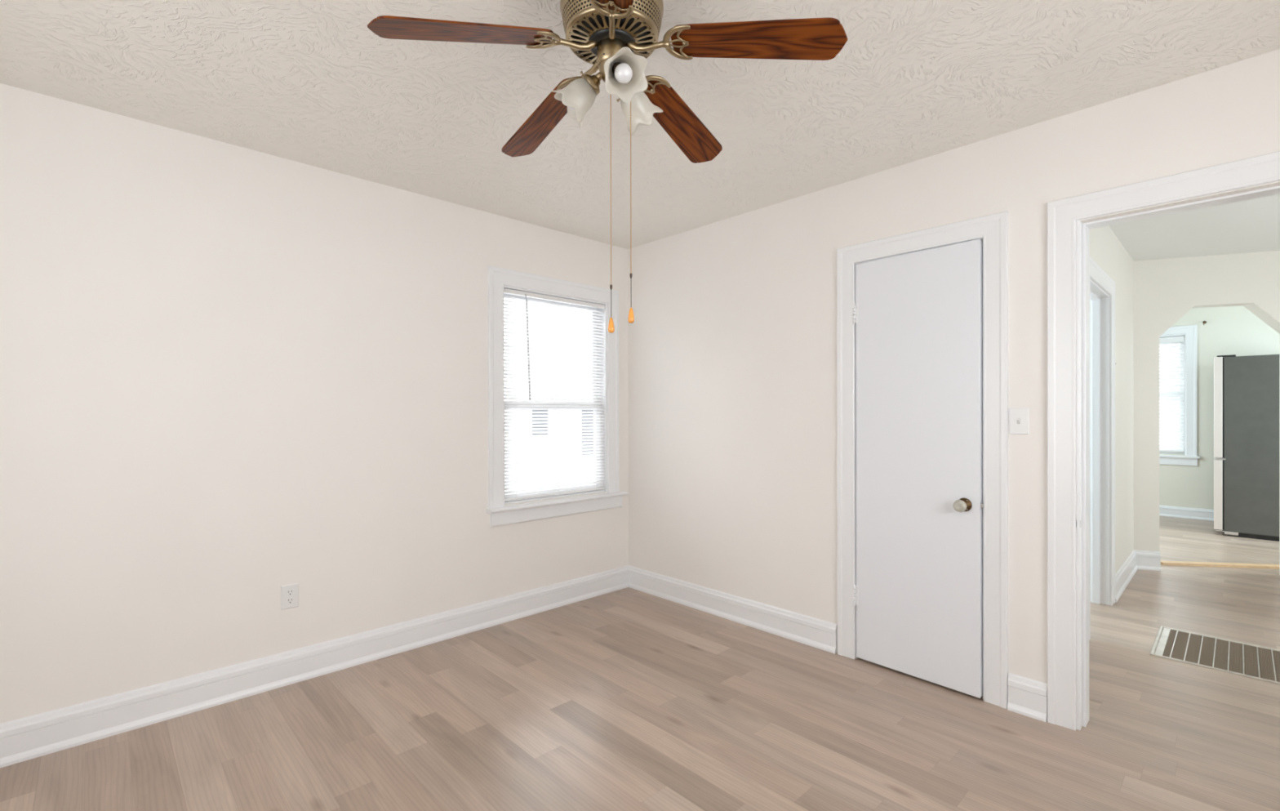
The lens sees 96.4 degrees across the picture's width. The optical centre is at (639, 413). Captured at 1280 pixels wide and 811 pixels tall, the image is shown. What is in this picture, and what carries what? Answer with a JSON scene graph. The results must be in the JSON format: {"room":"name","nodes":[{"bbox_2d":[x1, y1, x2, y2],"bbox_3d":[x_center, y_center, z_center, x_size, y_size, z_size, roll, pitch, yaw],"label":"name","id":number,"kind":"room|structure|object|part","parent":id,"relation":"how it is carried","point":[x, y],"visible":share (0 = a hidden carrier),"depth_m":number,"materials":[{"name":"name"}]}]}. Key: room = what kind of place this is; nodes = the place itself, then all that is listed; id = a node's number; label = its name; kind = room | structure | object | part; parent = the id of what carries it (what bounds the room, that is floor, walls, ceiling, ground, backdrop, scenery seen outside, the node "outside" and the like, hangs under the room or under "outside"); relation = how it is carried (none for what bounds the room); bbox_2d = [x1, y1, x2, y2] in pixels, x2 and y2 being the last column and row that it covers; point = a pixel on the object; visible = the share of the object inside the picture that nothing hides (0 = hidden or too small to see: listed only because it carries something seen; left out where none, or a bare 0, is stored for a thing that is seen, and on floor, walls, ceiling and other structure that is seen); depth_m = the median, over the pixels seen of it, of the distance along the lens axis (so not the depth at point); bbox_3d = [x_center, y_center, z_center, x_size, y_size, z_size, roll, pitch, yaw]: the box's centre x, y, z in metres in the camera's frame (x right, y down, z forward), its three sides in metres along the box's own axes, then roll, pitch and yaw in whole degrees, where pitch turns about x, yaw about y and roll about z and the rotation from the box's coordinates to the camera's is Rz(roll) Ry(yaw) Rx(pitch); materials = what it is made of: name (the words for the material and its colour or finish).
{"room":"empty bedroom","nodes":[
{"label":"empty bedroom","id":0,"kind":"room"},
{"bbox_2d":[0,83,628,723],"bbox_3d":[0.809,0.011,5.099,10.700,2.460,0.130,0,0,-44],"label":"wall","id":1,"kind":"structure","parent":0,"point":[231,375],"depth_m":2.50,"materials":[{"name":"beige paint"}]},
{"bbox_2d":[280,582,298,609],"bbox_3d":[-1.633,0.851,2.670,0.072,0.112,0.008,0,0,-44],"label":"wall outlet","id":2,"kind":"object","parent":1,"relation":"attached to","point":[289,593],"visible":1,"depth_m":2.67,"materials":[{"name":"white plastic"}]},
{"bbox_2d":[285,597,293,604],"bbox_3d":[-1.631,0.870,2.669,0.033,0.027,0.003,0,0,-44],"label":"socket","id":3,"kind":"object","parent":2,"relation":"attached to","point":[288,600],"depth_m":2.67,"materials":[{"name":"grey plastic"}]},
{"bbox_2d":[285,588,293,595],"bbox_3d":[-1.631,0.831,2.668,0.033,0.027,0.003,0,0,-44],"label":"socket","id":4,"kind":"object","parent":2,"relation":"attached to","point":[288,591],"depth_m":2.67,"materials":[{"name":"grey plastic"}]},
{"bbox_2d":[0,564,628,768],"bbox_3d":[-1.484,1.178,2.800,3.900,0.148,0.026,0,0,-44],"label":"baseboard","id":5,"kind":"structure","parent":1,"relation":"attached to","point":[24,739],"depth_m":2.58,"materials":[{"name":"white paint"}]},
{"bbox_2d":[486,265,628,527],"bbox_3d":[-0.539,-0.103,3.769,1.083,1.542,0.190,0,0,-44],"label":"window","id":6,"kind":"structure","parent":1,"relation":"in","point":[498,278],"depth_m":3.67,"materials":[{"name":"white paint"}]},
{"bbox_3d":[-0.605,-0.395,3.808,0.799,0.739,0.030,0,0,-44],"label":"sash","id":7,"kind":"part","parent":6,"relation":"part of","materials":[{"name":"white paint"}]},
{"bbox_3d":[-0.579,0.232,3.784,0.799,0.603,0.030,0,0,-44],"label":"sash","id":8,"kind":"part","parent":6,"relation":"part of","materials":[{"name":"white paint"}]},
{"bbox_2d":[503,288,604,501],"bbox_3d":[-0.536,-0.117,3.738,0.795,1.290,0.041,0,0,-44],"label":"window blind","id":9,"kind":"object","parent":6,"relation":"attached to","point":[506,291],"visible":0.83,"depth_m":3.71,"materials":[{"name":"white plastic"}]},
{"bbox_3d":[-0.540,0.520,3.745,0.795,0.016,0.022,0,0,-44],"label":"rail","id":10,"kind":"part","parent":9,"relation":"part of","materials":[{"name":"white plastic"}]},
{"bbox_3d":[-0.574,-0.117,3.777,0.835,1.330,0.130,0,0,-44],"label":"frame","id":11,"kind":"part","parent":6,"relation":"part of","materials":[{"name":"white paint"}]},
{"bbox_2d":[0,515,1279,810],"bbox_3d":[2.636,1.292,3.193,10.700,0.100,5.450,0,0,-44],"label":"floor","id":12,"kind":"structure","parent":0,"point":[626,699],"depth_m":2.22,"materials":[{"name":"beige wood"}]},
{"bbox_2d":[1150,626,1279,684],"bbox_3d":[3.109,1.238,2.853,0.555,0.008,0.805,0,0,-44],"label":"floor vent","id":13,"kind":"object","parent":12,"relation":"in","point":[1262,663],"visible":1,"depth_m":2.95,"materials":[{"name":"metal"}]},
{"bbox_2d":[1160,560,1279,568],"bbox_3d":[4.793,1.225,4.644,1.020,0.018,0.085,0,0,9],"label":"threshold strip","id":14,"kind":"object","parent":12,"relation":"on","point":[1163,562],"visible":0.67,"depth_m":4.64,"materials":[{"name":"brown wood"}]},
{"bbox_2d":[1213,354,1279,541],"bbox_3d":[6.410,0.317,5.846,0.837,1.822,0.760,0,0,-44],"label":"refrigerator","id":15,"kind":"object","parent":12,"relation":"on","point":[1246,388],"visible":1,"depth_m":5.67,"materials":[{"name":"black paint"}]},
{"bbox_3d":[6.169,-0.069,6.097,0.836,1.023,0.062,0,0,-44],"label":"door","id":16,"kind":"part","parent":15,"relation":"part of","materials":[{"name":"silver metal"}]},
{"bbox_3d":[6.171,0.819,6.099,0.836,0.707,0.062,0,0,-44],"label":"door","id":17,"kind":"part","parent":15,"relation":"part of","materials":[{"name":"silver metal"}]},
{"bbox_2d":[0,0,1279,308],"bbox_3d":[2.630,-1.258,3.187,10.700,0.120,5.450,0,0,-44],"label":"ceiling","id":18,"kind":"structure","parent":0,"point":[307,82],"depth_m":2.09,"materials":[{"name":"white paint"}]},
{"bbox_2d":[367,0,847,333],"bbox_3d":[-0.089,-0.704,1.591,1.141,0.968,1.120,0,0,-44],"label":"ceiling fan","id":19,"kind":"object","parent":18,"relation":"hanging from","point":[618,37],"visible":1,"depth_m":1.49,"materials":[{"name":"brown wood"}]},
{"bbox_3d":[-0.435,-0.945,1.418,0.443,0.006,0.123,-10,16,-20],"label":"blade","id":20,"kind":"part","parent":19,"relation":"part of","materials":[{"name":"brown wood"}]},
{"bbox_3d":[-0.315,-0.947,1.853,0.123,0.006,0.443,-16,1,-39],"label":"blade","id":21,"kind":"part","parent":19,"relation":"part of","materials":[{"name":"brown wood"}]},
{"bbox_3d":[-0.189,-0.855,1.572,0.116,0.123,0.120,0,0,-44],"label":"lamp shade","id":22,"kind":"part","parent":19,"relation":"part of","materials":[{"name":"white glass"}]},
{"bbox_3d":[-0.167,-0.989,1.519,0.126,0.045,0.020,0,0,-21],"label":"blade arm","id":23,"kind":"part","parent":19,"relation":"part of","materials":[{"name":"gold metal"}]},
{"bbox_3d":[-0.136,-0.989,1.629,0.020,0.045,0.126,0,0,-39],"label":"blade arm","id":24,"kind":"part","parent":19,"relation":"part of","materials":[{"name":"gold metal"}]},
{"bbox_3d":[-0.110,-0.917,1.561,0.032,0.026,0.020,0,0,11],"label":"light arm","id":25,"kind":"part","parent":19,"relation":"part of","materials":[{"name":"gold metal"}]},
{"bbox_3d":[-0.077,-0.652,1.519,0.004,0.634,0.003,0,0,-44],"label":"pull chain","id":26,"kind":"part","parent":19,"relation":"part of","materials":[{"name":"gold metal"}]},
{"bbox_3d":[-0.076,-0.236,1.520,0.017,0.041,0.017,0,0,-44],"label":"pull knob","id":27,"kind":"part","parent":19,"relation":"part of","materials":[{"name":"brown wood"}]},
{"bbox_3d":[-0.076,-1.007,1.553,0.235,0.008,0.235,0,0,-44],"label":"slotted plate","id":28,"kind":"part","parent":19,"relation":"part of","materials":[{"name":"gold metal"}]},
{"bbox_3d":[-0.071,-0.989,1.456,0.020,0.045,0.126,0,0,-3],"label":"blade arm","id":29,"kind":"part","parent":19,"relation":"part of","materials":[{"name":"gold metal"}]},
{"bbox_3d":[-0.058,-0.945,1.170,0.123,0.006,0.443,12,9,-4],"label":"blade","id":30,"kind":"part","parent":19,"relation":"part of","materials":[{"name":"brown wood"}]},
{"bbox_2d":[612,62,620,73],"bbox_3d":[-0.054,-0.894,1.488,0.029,0.042,0.043,0,0,-18],"label":"bulb","id":31,"kind":"object","parent":19,"relation":"attached to","point":[614,64],"depth_m":1.49,"materials":[{"name":"white glass"}]},
{"bbox_3d":[-0.045,-0.867,1.455,0.047,0.055,0.058,0,0,-44],"label":"light bulb","id":32,"kind":"part","parent":19,"relation":"part of","materials":[{"name":"white glass"}]},
{"bbox_3d":[-0.034,-0.856,1.448,0.107,0.123,0.124,0,0,2],"label":"lamp shade","id":33,"kind":"part","parent":19,"relation":"part of","materials":[{"name":"white glass"}]},
{"bbox_3d":[-0.025,-0.671,1.542,0.004,0.596,0.003,0,0,-44],"label":"pull chain","id":34,"kind":"part","parent":19,"relation":"part of","materials":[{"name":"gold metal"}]},
{"bbox_3d":[-0.024,-0.266,1.543,0.017,0.042,0.017,0,0,-44],"label":"pull knob","id":35,"kind":"part","parent":19,"relation":"part of","materials":[{"name":"brown wood"}]},
{"bbox_3d":[-0.005,-0.857,1.642,0.124,0.123,0.107,0,0,-28],"label":"lamp shade","id":36,"kind":"part","parent":19,"relation":"part of","materials":[{"name":"white glass"}]},
{"bbox_3d":[0.018,-0.989,1.527,0.126,0.045,0.020,0,0,15],"label":"blade arm","id":37,"kind":"part","parent":19,"relation":"part of","materials":[{"name":"gold metal"}]},
{"bbox_3d":[0.136,-0.948,1.873,0.123,0.006,0.443,-14,-17,31],"label":"blade","id":38,"kind":"part","parent":19,"relation":"part of","materials":[{"name":"brown wood"}]},
{"bbox_3d":[0.295,-0.947,1.451,0.443,0.006,0.123,10,-9,15],"label":"blade","id":39,"kind":"part","parent":19,"relation":"part of","materials":[{"name":"brown wood"}]},
{"bbox_2d":[627,48,1279,728],"bbox_3d":[1.339,0.016,2.749,0.120,2.460,4.000,0,0,-44],"label":"wall","id":40,"kind":"structure","parent":0,"point":[732,335],"depth_m":3.10,"materials":[{"name":"beige paint"}]},
{"bbox_2d":[628,564,837,653],"bbox_3d":[0.464,1.172,3.565,0.026,0.148,1.612,0,0,-44],"label":"baseboard","id":41,"kind":"structure","parent":40,"relation":"attached to","point":[816,633],"depth_m":3.41,"materials":[{"name":"white paint"}]},
{"bbox_2d":[853,239,983,697],"bbox_3d":[1.271,0.239,2.681,0.106,1.992,0.591,0,0,-42],"label":"door","id":42,"kind":"structure","parent":40,"relation":"in","point":[917,316],"depth_m":2.66,"materials":[{"name":"white paint"}]},
{"bbox_3d":[1.393,0.400,2.491,0.035,0.055,0.055,0,0,-42],"label":"knob","id":43,"kind":"part","parent":42,"relation":"part of","materials":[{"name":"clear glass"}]},
{"bbox_2d":[836,211,1008,708],"bbox_3d":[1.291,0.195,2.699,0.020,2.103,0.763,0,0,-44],"label":"trim","id":44,"kind":"structure","parent":40,"relation":"attached to","point":[993,228],"depth_m":2.48,"materials":[{"name":"white paint"}]},
{"bbox_2d":[1008,407,1029,434],"bbox_3d":[1.583,0.030,2.394,0.017,0.112,0.072,0,0,-44],"label":"light switch","id":45,"kind":"object","parent":40,"relation":"attached to","point":[1019,417],"visible":1,"depth_m":2.40,"materials":[{"name":"white plastic"}]},
{"bbox_2d":[1007,672,1047,722],"bbox_3d":[1.604,1.173,2.372,0.026,0.148,0.136,0,0,-44],"label":"baseboard","id":46,"kind":"structure","parent":40,"relation":"attached to","point":[1027,696],"depth_m":2.37,"materials":[{"name":"white paint"}]},
{"bbox_2d":[1047,151,1279,730],"bbox_3d":[1.982,0.196,1.976,0.020,2.101,0.954,0,0,-44],"label":"trim","id":47,"kind":"structure","parent":40,"relation":"attached to","point":[1063,215],"depth_m":2.27,"materials":[{"name":"white paint"}]},
{"bbox_2d":[1076,180,1279,729],"bbox_3d":[2.038,0.237,2.019,0.123,2.019,0.780,0,0,-44],"label":"trim","id":48,"kind":"structure","parent":40,"relation":"attached to","point":[1082,228],"depth_m":2.27,"materials":[{"name":"white paint"}]},
{"bbox_2d":[982,246,982,627],"bbox_3d":[1.616,0.015,3.096,0.760,2.460,0.840,0,0,-44],"label":"wall","id":49,"kind":"structure","parent":0,"point":[982,246],"depth_m":3.21,"materials":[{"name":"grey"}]},
{"bbox_2d":[1088,225,1133,573],"bbox_3d":[2.793,0.011,3.558,3.100,2.460,0.120,0,0,-44],"label":"wall","id":50,"kind":"structure","parent":0,"point":[1105,248],"depth_m":4.12,"materials":[{"name":"paint"}]},
{"bbox_2d":[1090,280,1109,604],"bbox_3d":[2.716,0.234,3.484,0.805,2.015,0.122,0,0,-44],"label":"door","id":51,"kind":"structure","parent":50,"relation":"attached to","point":[1100,300],"depth_m":3.73,"materials":[{"name":"white paint"}]},
{"bbox_2d":[1088,255,1115,639],"bbox_3d":[2.765,0.189,3.433,0.981,2.105,0.020,0,0,-44],"label":"trim","id":52,"kind":"structure","parent":50,"relation":"attached to","point":[1096,273],"depth_m":3.70,"materials":[{"name":"white paint"}]},
{"bbox_2d":[1115,550,1137,602],"bbox_3d":[3.546,1.164,4.176,1.155,0.148,0.026,0,0,-44],"label":"baseboard","id":53,"kind":"structure","parent":50,"relation":"attached to","point":[1126,572],"depth_m":4.13,"materials":[{"name":"white paint"}]},
{"bbox_2d":[1133,250,1279,574],"bbox_3d":[5.334,0.004,4.174,3.120,2.460,0.125,0,0,19],"label":"wall","id":54,"kind":"structure","parent":0,"point":[1165,290],"depth_m":4.53,"materials":[{"name":"paint"}]},
{"bbox_2d":[1133,549,1160,570],"bbox_3d":[4.029,1.162,4.545,0.166,0.148,0.026,0,0,19],"label":"baseboard","id":55,"kind":"structure","parent":54,"relation":"attached to","point":[1145,559],"depth_m":4.54,"materials":[{"name":"white paint"}]},
{"bbox_2d":[1159,305,1279,509],"bbox_3d":[6.499,-0.005,6.780,0.150,2.460,5.300,0,0,-44],"label":"wall","id":56,"kind":"structure","parent":0,"point":[1228,330],"depth_m":6.61,"materials":[{"name":"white paint"}]},
{"bbox_2d":[1159,324,1199,466],"bbox_3d":[6.200,-0.218,7.059,0.195,1.645,1.015,0,0,-44],"label":"window","id":57,"kind":"structure","parent":56,"relation":"in","point":[1189,332],"depth_m":6.71,"materials":[{"name":"white paint"}]},
{"bbox_2d":[1159,336,1184,452],"bbox_3d":[6.181,-0.235,7.040,0.062,1.369,0.745,0,0,-44],"label":"window blind","id":58,"kind":"object","parent":57,"relation":"attached to","point":[1170,420],"visible":0.39,"depth_m":6.85,"materials":[{"name":"white plastic"}]},
{"bbox_3d":[6.187,0.442,7.046,0.045,0.016,0.745,0,0,-44],"label":"rail","id":59,"kind":"part","parent":58,"relation":"part of","materials":[{"name":"white plastic"}]},
{"bbox_3d":[6.228,0.112,7.085,0.030,0.735,0.749,0,0,-44],"label":"sash","id":60,"kind":"part","parent":57,"relation":"part of","materials":[{"name":"white paint"}]},
{"bbox_3d":[6.217,-0.233,7.074,0.150,1.425,0.785,0,0,-44],"label":"frame","id":61,"kind":"part","parent":57,"relation":"part of","materials":[{"name":"white paint"}]},
{"bbox_3d":[6.250,-0.571,7.106,0.030,0.712,0.749,0,0,-44],"label":"sash","id":62,"kind":"part","parent":57,"relation":"part of","materials":[{"name":"white paint"}]},
{"bbox_2d":[1159,505,1213,520],"bbox_3d":[6.731,1.163,6.415,0.026,0.125,4.150,0,0,-44],"label":"baseboard","id":63,"kind":"structure","parent":56,"relation":"attached to","point":[1164,510],"depth_m":6.73,"materials":[{"name":"white paint"}]},
{"label":"outside","id":64,"kind":"structure","parent":0,"visible":0},
{"bbox_3d":[-8.707,1.783,16.802,45.000,0.100,29.800,0,0,-44],"label":"ground","id":65,"kind":"structure","parent":64,"visible":0},
{"bbox_2d":[503,297,594,493],"bbox_3d":[-2.939,-0.819,12.492,7.400,5.100,4.600,0,0,-44],"label":"neighbouring house","id":66,"kind":"structure","parent":65,"relation":"on","point":[511,303],"depth_m":10.79,"materials":[{"name":"white"}]}
]}

